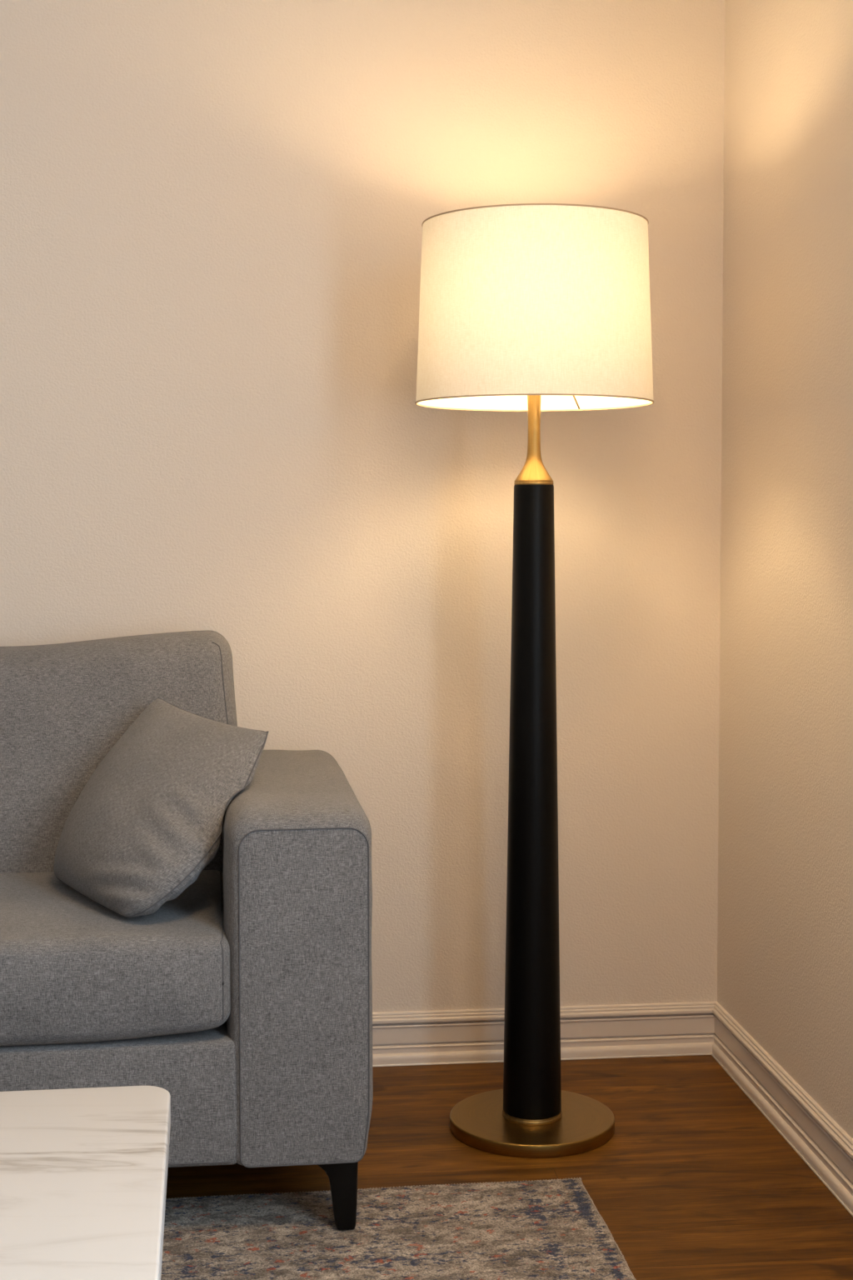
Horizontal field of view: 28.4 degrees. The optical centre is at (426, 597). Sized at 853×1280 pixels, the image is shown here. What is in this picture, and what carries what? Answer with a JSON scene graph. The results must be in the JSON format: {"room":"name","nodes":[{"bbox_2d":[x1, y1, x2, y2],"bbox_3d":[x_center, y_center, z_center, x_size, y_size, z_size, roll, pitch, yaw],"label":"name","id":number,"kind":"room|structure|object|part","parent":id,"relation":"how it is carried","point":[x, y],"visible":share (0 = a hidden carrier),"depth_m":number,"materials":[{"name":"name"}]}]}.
{"room":"living room","nodes":[
{"label":"living room","id":0,"kind":"room"},
{"bbox_2d":[0,0,725,1012],"bbox_3d":[-1.535,-0.397,3.124,4.514,2.620,0.140,0,3,-6],"label":"wall","id":1,"kind":"structure","parent":0,"point":[212,212],"depth_m":3.21,"materials":[{"name":"beige paint"}]},
{"bbox_2d":[372,1001,715,1066],"bbox_3d":[-1.526,0.865,3.106,4.234,0.103,0.016,0,3,-6],"label":"baseboard","id":2,"kind":"structure","parent":1,"relation":"attached to","point":[645,1030],"depth_m":3.30,"materials":[{"name":"beige paint"}]},
{"bbox_2d":[165,1055,852,1279],"bbox_3d":[-1.264,1.077,0.726,4.514,0.100,5.098,0,3,-6],"label":"floor","id":3,"kind":"structure","parent":0,"point":[692,1181],"depth_m":2.75,"materials":[{"name":"brown wood"}]},
{"bbox_2d":[0,630,373,1229],"bbox_3d":[-1.073,0.507,2.687,1.921,0.856,0.751,0,3,-7],"label":"sofa","id":4,"kind":"object","parent":3,"relation":"on","point":[246,997],"visible":0.87,"depth_m":2.44,"materials":[{"name":"grey fabric"}]},
{"bbox_2d":[0,870,230,1046],"bbox_3d":[-1.058,0.553,2.572,1.500,0.162,0.516,0,3,-7],"label":"seat cushion","id":5,"kind":"object","parent":4,"relation":"on","point":[75,971],"depth_m":2.41,"materials":[{"name":"grey fabric"}]},
{"bbox_3d":[-1.100,0.347,2.889,1.548,0.557,0.291,0,3,-7],"label":"backrest","id":6,"kind":"part","parent":4,"relation":"part of","materials":[{"name":"grey fabric"}]},
{"bbox_2d":[53,696,269,917],"bbox_3d":[-0.440,0.321,2.659,0.384,0.287,0.297,2,4,40],"label":"throw pillow","id":7,"kind":"object","parent":4,"relation":"on","point":[144,827],"visible":1,"depth_m":2.60,"materials":[{"name":"grey fabric"}]},
{"bbox_3d":[-0.230,0.551,2.800,0.220,0.526,0.740,0,3,-7],"label":"armrest","id":8,"kind":"part","parent":4,"relation":"part of","materials":[{"name":"grey fabric"}]},
{"bbox_3d":[-0.136,0.878,2.490,0.067,0.108,0.042,0,3,-7],"label":"leg","id":9,"kind":"part","parent":4,"relation":"part of","materials":[{"name":"black wood"}]},
{"bbox_2d":[160,1177,635,1279],"bbox_3d":[-0.821,0.973,1.747,2.354,0.010,1.606,0,3,-7],"label":"rug","id":10,"kind":"object","parent":3,"relation":"on","point":[553,1229],"visible":0.75,"depth_m":2.46,"materials":[{"name":"beige carpet"}]},
{"bbox_2d":[0,1085,170,1279],"bbox_3d":[-0.806,0.773,1.521,1.126,0.408,0.656,0,3,-7],"label":"coffee table","id":11,"kind":"object","parent":10,"relation":"on","point":[83,1172],"visible":1,"depth_m":1.62,"materials":[{"name":"white stone"}]},
{"bbox_2d":[415,203,654,1157],"bbox_3d":[0.184,0.145,2.896,0.407,1.559,0.407,1,3,17],"label":"floor lamp","id":12,"kind":"object","parent":3,"relation":"on","point":[533,308],"visible":1,"depth_m":2.81,"materials":[{"name":"black metal"}]},
{"bbox_3d":[0.184,-0.482,2.867,0.404,0.302,0.404,0,3,-6],"label":"lamp shade","id":13,"kind":"part","parent":12,"relation":"part of","materials":[{"name":"fabric"}]},
{"bbox_2d":[717,0,852,1139],"bbox_3d":[0.917,-0.289,0.832,0.140,2.620,4.958,0,3,-6],"label":"wall","id":14,"kind":"structure","parent":0,"point":[785,924],"depth_m":2.88,"materials":[{"name":"beige paint"}]},
{"bbox_2d":[710,1001,852,1216],"bbox_3d":[0.832,0.966,0.952,0.016,0.103,4.818,0,3,-6],"label":"baseboard","id":15,"kind":"structure","parent":14,"relation":"attached to","point":[822,1143],"depth_m":2.88,"materials":[{"name":"beige paint"}]}
]}

